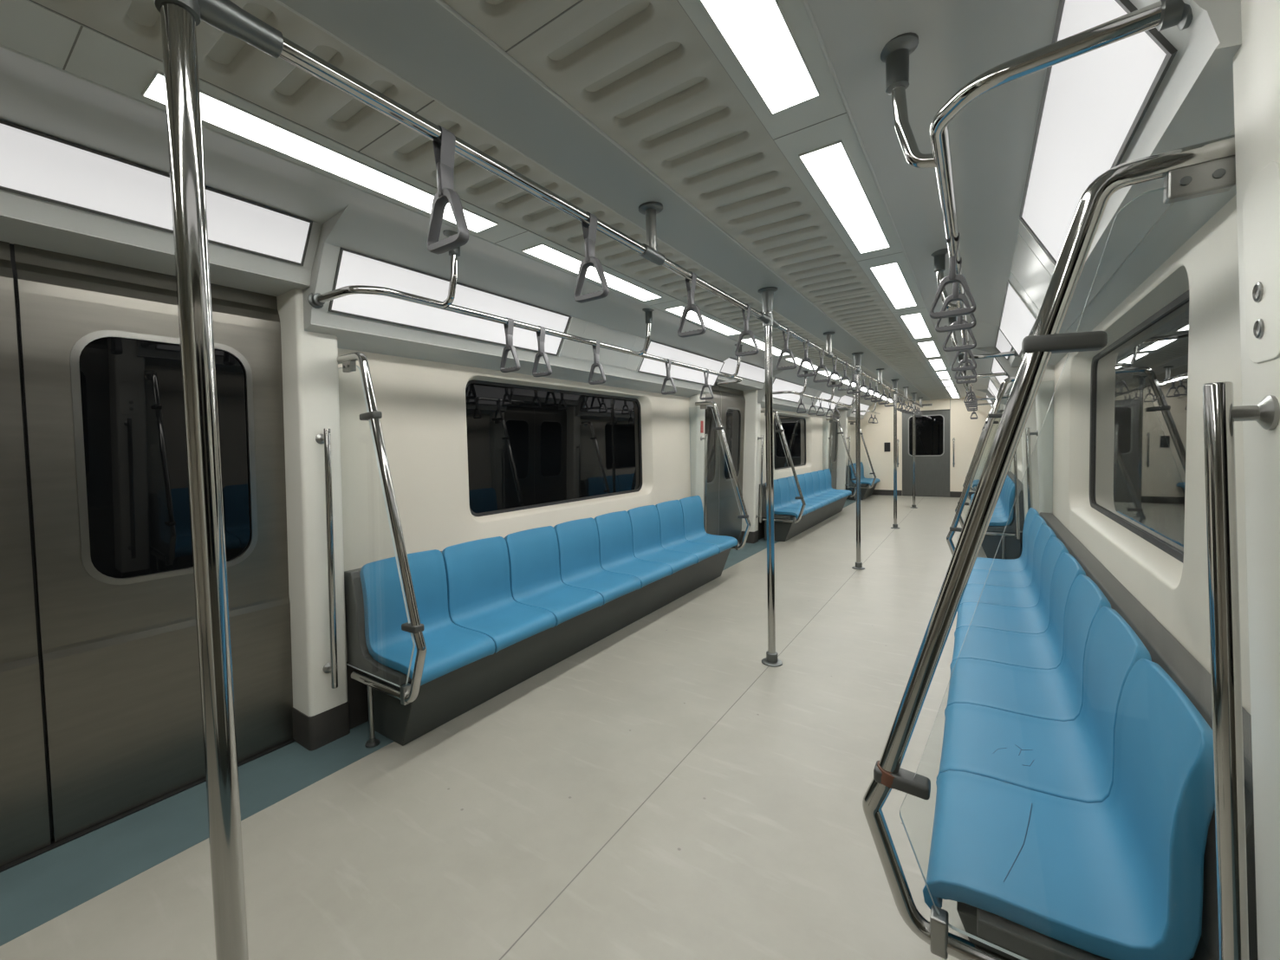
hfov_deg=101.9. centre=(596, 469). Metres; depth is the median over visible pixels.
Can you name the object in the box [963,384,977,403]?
strap
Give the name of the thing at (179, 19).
pole
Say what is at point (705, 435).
grab bar
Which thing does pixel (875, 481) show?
seat
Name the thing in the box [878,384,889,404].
strap
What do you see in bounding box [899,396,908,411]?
strap
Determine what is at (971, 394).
strap
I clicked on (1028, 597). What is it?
seat
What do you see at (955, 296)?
strap
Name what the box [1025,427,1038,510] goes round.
grab bar
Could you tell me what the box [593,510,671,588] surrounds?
seat
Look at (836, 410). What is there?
strap
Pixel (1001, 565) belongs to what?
seat
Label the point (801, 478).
seat
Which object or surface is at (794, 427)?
window
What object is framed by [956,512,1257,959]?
base
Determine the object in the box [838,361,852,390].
strap
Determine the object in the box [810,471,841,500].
seat
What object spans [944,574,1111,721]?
seat
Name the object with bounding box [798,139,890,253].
recessed light
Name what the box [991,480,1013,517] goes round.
seat
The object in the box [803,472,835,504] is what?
seat
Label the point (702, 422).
label
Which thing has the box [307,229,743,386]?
handrail
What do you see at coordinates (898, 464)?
grab bar
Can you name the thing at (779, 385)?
panel
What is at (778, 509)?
seat
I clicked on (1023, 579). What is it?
seat
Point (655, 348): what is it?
panel
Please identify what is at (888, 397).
strap
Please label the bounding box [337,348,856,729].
wall
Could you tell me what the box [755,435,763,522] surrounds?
grab bar
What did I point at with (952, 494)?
baseboard
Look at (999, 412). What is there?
glass screen
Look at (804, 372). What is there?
handrail
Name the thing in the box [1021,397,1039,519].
trim
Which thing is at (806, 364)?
recessed light
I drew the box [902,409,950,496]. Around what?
door
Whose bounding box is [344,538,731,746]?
base
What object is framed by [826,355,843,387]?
strap
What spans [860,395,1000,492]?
wall
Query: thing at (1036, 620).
seat
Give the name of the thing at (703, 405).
handrail
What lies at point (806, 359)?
strap
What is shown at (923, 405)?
sign
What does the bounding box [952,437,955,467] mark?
grab bar
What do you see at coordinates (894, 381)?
pole
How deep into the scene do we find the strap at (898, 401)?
7.25 m
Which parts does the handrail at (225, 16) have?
stem, stem, stem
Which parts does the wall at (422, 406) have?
skirting, bay panel, skirting, bay panel, bay panel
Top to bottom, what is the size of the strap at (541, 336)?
0.245 m
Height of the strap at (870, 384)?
0.245 m
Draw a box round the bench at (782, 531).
[758,482,847,541]
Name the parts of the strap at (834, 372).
handle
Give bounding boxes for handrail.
[197,0,922,407]
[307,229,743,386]
[688,401,751,550]
[764,370,855,409]
[851,398,880,414]
[880,0,1192,358]
[946,376,1053,554]
[958,353,1009,400]
[968,393,993,408]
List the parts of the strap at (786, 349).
handle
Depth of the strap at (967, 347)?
2.11 m
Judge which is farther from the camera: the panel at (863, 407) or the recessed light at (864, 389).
the panel at (863, 407)
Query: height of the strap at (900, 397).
0.245 m
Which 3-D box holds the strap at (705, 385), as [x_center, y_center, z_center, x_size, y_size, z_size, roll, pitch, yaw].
[0.874,-0.682,4.119,0.113,0.245,0.036,0,3,36]
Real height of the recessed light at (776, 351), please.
0.007 m
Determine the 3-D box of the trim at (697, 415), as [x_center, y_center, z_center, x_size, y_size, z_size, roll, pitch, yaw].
[0.927,0.040,5.018,0.246,1.848,0.185,0,3,36]
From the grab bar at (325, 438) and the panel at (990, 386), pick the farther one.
the panel at (990, 386)
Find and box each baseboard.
[871,489,902,495]
[949,491,974,497]
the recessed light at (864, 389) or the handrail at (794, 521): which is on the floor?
the handrail at (794, 521)
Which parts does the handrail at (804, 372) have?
rail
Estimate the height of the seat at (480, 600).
0.446 m
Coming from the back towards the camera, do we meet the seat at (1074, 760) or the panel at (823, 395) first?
the panel at (823, 395)
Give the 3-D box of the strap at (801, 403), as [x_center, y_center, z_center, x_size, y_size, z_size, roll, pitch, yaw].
[2.508,-0.818,6.335,0.113,0.245,0.036,0,3,36]
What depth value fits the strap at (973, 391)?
6.52 m
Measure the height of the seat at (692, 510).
0.446 m
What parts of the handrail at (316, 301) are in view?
rail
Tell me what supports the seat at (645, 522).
on the base at (442, 699)
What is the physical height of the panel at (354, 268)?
0.220 m
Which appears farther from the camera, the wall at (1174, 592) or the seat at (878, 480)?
the seat at (878, 480)
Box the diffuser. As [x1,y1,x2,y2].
[842,380,855,386]
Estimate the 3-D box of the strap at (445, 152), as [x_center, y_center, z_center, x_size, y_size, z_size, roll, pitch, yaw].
[-0.317,-0.589,1.087,0.113,0.245,0.036,0,3,36]
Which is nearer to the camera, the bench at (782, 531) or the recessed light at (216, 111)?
the recessed light at (216, 111)
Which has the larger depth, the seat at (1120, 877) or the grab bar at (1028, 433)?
the grab bar at (1028, 433)
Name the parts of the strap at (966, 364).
handle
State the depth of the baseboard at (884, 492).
11.33 m
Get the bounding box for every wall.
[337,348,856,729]
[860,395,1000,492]
[1011,194,1251,715]
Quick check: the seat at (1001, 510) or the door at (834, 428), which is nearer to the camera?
the seat at (1001, 510)
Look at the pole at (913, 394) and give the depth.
9.05 m
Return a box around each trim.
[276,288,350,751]
[688,393,705,509]
[740,389,760,543]
[822,414,830,469]
[836,409,848,489]
[1000,404,1003,420]
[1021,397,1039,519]
[1035,364,1054,513]
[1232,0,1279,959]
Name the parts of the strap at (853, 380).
handle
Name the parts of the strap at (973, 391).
handle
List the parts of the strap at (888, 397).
handle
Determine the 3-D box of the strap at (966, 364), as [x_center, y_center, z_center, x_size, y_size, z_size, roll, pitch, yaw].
[2.438,-0.693,3.409,0.113,0.245,0.036,0,3,36]
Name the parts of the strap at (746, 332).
handle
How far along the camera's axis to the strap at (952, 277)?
1.52 m
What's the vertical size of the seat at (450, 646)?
0.446 m
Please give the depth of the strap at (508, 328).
2.38 m
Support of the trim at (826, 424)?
attached to the wall at (422, 406)
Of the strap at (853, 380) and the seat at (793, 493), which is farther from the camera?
the seat at (793, 493)
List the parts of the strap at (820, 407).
handle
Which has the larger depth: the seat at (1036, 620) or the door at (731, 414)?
the door at (731, 414)
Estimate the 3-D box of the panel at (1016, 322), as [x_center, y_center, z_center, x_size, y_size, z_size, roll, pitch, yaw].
[2.486,-0.862,3.075,0.121,0.220,1.365,0,3,36]
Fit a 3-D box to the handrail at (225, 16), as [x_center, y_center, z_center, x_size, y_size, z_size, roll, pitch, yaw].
[2.040,-0.960,4.283,0.084,0.181,15.200,0,3,36]
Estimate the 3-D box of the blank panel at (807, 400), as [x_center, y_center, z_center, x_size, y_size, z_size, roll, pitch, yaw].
[3.132,-1.069,7.576,0.120,0.216,0.880,0,3,36]
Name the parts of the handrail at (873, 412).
rail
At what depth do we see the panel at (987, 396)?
9.64 m
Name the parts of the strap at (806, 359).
handle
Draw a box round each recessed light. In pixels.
[141,70,498,233]
[521,242,662,301]
[664,305,740,335]
[698,0,820,114]
[741,337,789,356]
[785,357,817,370]
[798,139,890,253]
[818,370,841,379]
[838,379,855,386]
[860,387,872,392]
[869,261,916,309]
[900,312,931,338]
[917,340,940,357]
[928,358,946,370]
[935,370,950,379]
[942,379,954,386]
[945,386,956,391]
[948,392,958,396]
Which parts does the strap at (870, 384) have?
handle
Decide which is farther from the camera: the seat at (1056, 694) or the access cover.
the seat at (1056, 694)
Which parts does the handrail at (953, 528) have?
tube frame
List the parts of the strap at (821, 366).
handle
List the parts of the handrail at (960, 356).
rail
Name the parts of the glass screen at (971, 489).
tube frame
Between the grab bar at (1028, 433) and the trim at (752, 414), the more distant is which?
the trim at (752, 414)
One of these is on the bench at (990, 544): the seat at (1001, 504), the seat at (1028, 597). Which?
the seat at (1001, 504)
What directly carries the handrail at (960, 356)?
attached to the ceiling
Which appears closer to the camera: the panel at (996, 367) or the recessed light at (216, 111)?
the recessed light at (216, 111)
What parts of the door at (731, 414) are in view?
pane, window trim, pane, window trim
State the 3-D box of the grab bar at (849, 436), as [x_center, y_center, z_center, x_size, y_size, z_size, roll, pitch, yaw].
[5.058,-0.149,10.424,0.101,1.056,0.042,0,3,36]
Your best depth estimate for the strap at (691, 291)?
2.01 m
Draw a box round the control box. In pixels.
[883,442,890,451]
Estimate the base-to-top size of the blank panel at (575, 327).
0.216 m
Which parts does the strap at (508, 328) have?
handle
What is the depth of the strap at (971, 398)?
6.08 m
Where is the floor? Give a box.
[0,494,1022,959]
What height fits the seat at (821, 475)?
0.446 m
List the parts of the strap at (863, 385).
handle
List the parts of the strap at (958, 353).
handle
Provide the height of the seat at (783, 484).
0.446 m
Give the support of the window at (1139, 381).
in the wall at (1174, 592)
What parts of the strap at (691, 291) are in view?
handle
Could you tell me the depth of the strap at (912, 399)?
8.66 m
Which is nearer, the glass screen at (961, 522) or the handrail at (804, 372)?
the glass screen at (961, 522)
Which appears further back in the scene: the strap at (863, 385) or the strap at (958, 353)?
the strap at (863, 385)
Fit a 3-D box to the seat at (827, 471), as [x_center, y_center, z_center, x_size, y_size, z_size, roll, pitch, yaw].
[4.063,0.210,8.743,0.384,0.446,0.408,0,3,36]
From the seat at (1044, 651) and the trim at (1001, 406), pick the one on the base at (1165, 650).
the seat at (1044, 651)
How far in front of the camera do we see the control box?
11.27 m
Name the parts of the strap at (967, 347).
handle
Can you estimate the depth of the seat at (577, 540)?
3.27 m
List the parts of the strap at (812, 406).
handle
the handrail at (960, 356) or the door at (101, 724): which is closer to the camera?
the door at (101, 724)
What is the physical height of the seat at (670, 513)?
0.446 m
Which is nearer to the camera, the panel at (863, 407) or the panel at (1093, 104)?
the panel at (1093, 104)
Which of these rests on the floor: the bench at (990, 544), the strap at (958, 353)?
the bench at (990, 544)
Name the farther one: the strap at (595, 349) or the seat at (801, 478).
the seat at (801, 478)
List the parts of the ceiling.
cornice, grooved panel, cornice, grooved panel, cornice, cornice, cornice, cornice, cornice, cornice, cornice, cornice, cornice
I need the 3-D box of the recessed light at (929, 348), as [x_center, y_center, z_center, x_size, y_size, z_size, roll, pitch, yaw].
[3.031,-1.093,4.708,0.113,0.007,0.961,0,3,36]
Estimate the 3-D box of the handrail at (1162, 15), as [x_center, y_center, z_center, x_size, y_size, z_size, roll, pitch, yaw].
[1.719,-0.852,2.287,0.418,0.300,3.690,0,3,36]
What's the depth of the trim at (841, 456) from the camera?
10.42 m
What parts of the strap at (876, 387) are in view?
handle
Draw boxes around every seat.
[359,549,495,685]
[441,536,556,653]
[504,526,603,626]
[553,517,641,604]
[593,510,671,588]
[627,505,697,574]
[655,500,719,563]
[678,495,737,553]
[765,479,806,519]
[776,477,814,514]
[786,475,822,510]
[796,474,829,506]
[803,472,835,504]
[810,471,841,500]
[817,469,846,498]
[823,468,851,496]
[850,463,874,486]
[855,462,877,483]
[860,461,880,482]
[922,658,1215,959]
[936,606,1151,803]
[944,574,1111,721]
[950,552,1086,669]
[954,536,1069,634]
[959,525,1056,608]
[967,515,1046,588]
[969,474,1008,506]
[972,507,1039,571]
[988,483,1014,526]
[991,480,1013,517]
[993,478,1012,513]
[994,475,1009,508]
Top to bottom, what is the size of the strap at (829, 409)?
0.245 m
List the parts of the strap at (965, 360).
handle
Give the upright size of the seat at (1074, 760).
0.446 m
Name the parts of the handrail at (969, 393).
rail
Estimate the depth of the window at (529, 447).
3.41 m
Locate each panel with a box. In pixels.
[0,119,312,266]
[328,246,571,356]
[558,317,649,371]
[637,339,724,386]
[720,357,765,383]
[773,377,806,402]
[798,387,821,405]
[814,391,840,409]
[838,395,855,405]
[852,402,870,415]
[985,393,992,407]
[987,378,998,397]
[988,371,1000,390]
[990,357,1009,384]
[994,328,1013,360]
[998,281,1036,357]
[1007,218,1056,319]
[1019,0,1177,264]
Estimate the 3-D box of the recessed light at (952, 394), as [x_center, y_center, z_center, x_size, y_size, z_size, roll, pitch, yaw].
[6.578,-1.389,9.520,0.113,0.007,0.961,0,3,36]
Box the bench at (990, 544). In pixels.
[981,471,1024,559]
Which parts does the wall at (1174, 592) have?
bay panel, skirting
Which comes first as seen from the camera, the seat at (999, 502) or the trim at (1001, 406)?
the seat at (999, 502)
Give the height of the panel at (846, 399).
0.142 m
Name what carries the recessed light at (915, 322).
in the ceiling
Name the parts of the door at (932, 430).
window trim, pane, head trim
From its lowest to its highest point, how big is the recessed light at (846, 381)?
0.007 m
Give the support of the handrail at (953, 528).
on the floor
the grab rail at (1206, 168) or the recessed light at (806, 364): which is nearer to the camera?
the grab rail at (1206, 168)
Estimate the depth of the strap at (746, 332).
2.49 m
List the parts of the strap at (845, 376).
handle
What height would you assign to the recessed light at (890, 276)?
0.007 m
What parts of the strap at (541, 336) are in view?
handle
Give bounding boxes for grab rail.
[337,351,426,748]
[862,134,1235,959]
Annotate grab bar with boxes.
[315,428,337,688]
[700,434,708,532]
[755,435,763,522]
[828,435,832,474]
[844,435,850,488]
[896,439,899,467]
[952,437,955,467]
[1013,435,1022,539]
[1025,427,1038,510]
[1202,381,1279,959]
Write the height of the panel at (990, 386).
0.220 m
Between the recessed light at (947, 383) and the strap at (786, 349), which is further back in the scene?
the recessed light at (947, 383)
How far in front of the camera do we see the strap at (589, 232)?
1.48 m
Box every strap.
[426,125,469,254]
[500,318,520,372]
[532,325,552,376]
[573,211,609,303]
[588,340,605,384]
[661,358,676,395]
[677,271,706,337]
[699,368,714,400]
[734,303,759,357]
[776,326,796,370]
[796,393,806,413]
[797,338,815,377]
[808,396,817,415]
[812,348,830,383]
[816,397,825,415]
[825,402,834,417]
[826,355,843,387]
[831,402,840,418]
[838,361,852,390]
[846,366,860,394]
[860,371,870,397]
[864,376,877,400]
[870,380,882,402]
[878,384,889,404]
[884,390,895,406]
[896,394,903,409]
[896,396,906,410]
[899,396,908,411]
[903,398,912,413]
[907,399,915,414]
[929,233,975,318]
[935,258,976,332]
[942,290,976,351]
[950,330,976,370]
[954,343,977,379]
[955,354,977,383]
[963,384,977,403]
[964,385,977,405]
[965,390,977,408]
[966,390,977,409]
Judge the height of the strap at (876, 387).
0.245 m
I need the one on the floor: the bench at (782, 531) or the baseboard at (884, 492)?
the bench at (782, 531)
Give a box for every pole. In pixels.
[154,0,248,959]
[757,286,782,667]
[851,351,864,569]
[890,379,900,528]
[910,392,917,508]
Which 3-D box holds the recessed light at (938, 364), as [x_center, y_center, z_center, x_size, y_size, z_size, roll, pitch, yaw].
[3.741,-1.153,5.670,0.113,0.007,0.961,0,3,36]
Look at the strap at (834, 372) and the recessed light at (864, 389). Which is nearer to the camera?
the strap at (834, 372)
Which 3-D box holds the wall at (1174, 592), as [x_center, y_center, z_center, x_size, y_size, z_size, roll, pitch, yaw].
[3.287,-0.096,3.573,0.263,2.120,16.050,0,3,36]
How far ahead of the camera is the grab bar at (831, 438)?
9.12 m
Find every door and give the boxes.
[0,240,295,872]
[703,385,745,544]
[828,409,838,489]
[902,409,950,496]
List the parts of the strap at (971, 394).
handle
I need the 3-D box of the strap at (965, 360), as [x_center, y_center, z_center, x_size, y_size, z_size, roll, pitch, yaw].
[2.248,-0.677,3.152,0.113,0.245,0.036,0,3,36]
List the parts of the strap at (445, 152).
handle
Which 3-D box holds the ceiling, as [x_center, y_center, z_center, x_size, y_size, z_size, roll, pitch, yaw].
[2.167,-0.963,4.456,3.200,0.525,16.230,0,3,36]
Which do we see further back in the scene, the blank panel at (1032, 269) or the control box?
the control box
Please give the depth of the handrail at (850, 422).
10.33 m
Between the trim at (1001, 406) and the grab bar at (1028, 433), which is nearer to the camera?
the grab bar at (1028, 433)
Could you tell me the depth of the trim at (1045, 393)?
3.40 m
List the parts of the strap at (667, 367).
handle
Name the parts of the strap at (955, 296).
handle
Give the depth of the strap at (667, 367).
3.60 m
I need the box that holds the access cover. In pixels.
[1242,161,1279,363]
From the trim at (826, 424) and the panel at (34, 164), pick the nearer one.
the panel at (34, 164)
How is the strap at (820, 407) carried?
attached to the handrail at (804, 372)
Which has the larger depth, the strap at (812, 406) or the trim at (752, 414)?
the strap at (812, 406)
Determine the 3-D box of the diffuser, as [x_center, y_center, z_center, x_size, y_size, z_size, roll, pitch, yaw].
[3.572,-1.217,7.280,0.107,0.006,0.955,0,3,36]
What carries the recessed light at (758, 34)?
in the ceiling
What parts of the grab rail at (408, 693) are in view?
foot post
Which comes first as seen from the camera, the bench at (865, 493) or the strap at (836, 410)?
the strap at (836, 410)
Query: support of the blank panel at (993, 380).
attached to the ceiling
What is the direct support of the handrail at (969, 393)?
attached to the ceiling
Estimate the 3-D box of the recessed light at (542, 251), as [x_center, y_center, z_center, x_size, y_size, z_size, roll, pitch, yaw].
[0.025,-0.921,2.468,0.113,0.007,0.961,0,3,36]
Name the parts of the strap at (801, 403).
handle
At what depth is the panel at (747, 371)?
5.44 m
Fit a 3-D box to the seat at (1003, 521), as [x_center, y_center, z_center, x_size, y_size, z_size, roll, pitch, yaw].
[3.980,0.362,5.220,0.384,0.446,0.408,0,3,36]
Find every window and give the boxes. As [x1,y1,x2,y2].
[465,379,642,516]
[773,414,805,469]
[1089,289,1189,562]
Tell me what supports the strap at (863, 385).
hanging from the handrail at (225, 16)
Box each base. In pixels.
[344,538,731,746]
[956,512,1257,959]
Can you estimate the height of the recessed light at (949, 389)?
0.007 m
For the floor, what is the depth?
1.70 m
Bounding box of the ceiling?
[0,0,1241,421]
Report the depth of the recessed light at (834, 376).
6.26 m
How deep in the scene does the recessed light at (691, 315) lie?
3.41 m
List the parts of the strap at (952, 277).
handle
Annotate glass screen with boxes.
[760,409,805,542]
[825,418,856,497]
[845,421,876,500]
[955,394,1016,559]
[962,409,1004,500]
[965,415,998,491]
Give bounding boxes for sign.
[922,403,932,406]
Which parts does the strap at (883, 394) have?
handle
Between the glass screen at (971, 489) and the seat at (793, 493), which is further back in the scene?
the glass screen at (971, 489)
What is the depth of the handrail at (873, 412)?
10.40 m
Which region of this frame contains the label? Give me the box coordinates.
[700,421,703,433]
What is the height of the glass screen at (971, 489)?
1.606 m
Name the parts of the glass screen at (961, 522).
foot post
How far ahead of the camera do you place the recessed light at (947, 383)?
7.58 m
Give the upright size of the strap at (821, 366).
0.245 m
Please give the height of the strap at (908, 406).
0.245 m
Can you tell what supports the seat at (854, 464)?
on the bench at (865, 493)
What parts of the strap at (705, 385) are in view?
handle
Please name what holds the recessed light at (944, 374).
in the ceiling
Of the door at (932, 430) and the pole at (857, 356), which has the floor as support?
the pole at (857, 356)
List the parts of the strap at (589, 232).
handle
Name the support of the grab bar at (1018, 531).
attached to the wall at (1174, 592)
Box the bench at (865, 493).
[845,465,877,500]
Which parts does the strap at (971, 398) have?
handle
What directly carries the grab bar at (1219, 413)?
attached to the wall at (1174, 592)
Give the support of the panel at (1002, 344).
attached to the ceiling
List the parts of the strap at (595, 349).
handle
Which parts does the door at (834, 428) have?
window trim, pane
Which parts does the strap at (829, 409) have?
handle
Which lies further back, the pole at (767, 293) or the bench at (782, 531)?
the bench at (782, 531)
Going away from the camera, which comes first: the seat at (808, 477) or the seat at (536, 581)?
the seat at (536, 581)
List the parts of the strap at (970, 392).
handle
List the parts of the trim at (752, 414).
skirting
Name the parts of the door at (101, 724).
sill, window trim, pane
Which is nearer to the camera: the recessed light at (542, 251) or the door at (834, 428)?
the recessed light at (542, 251)

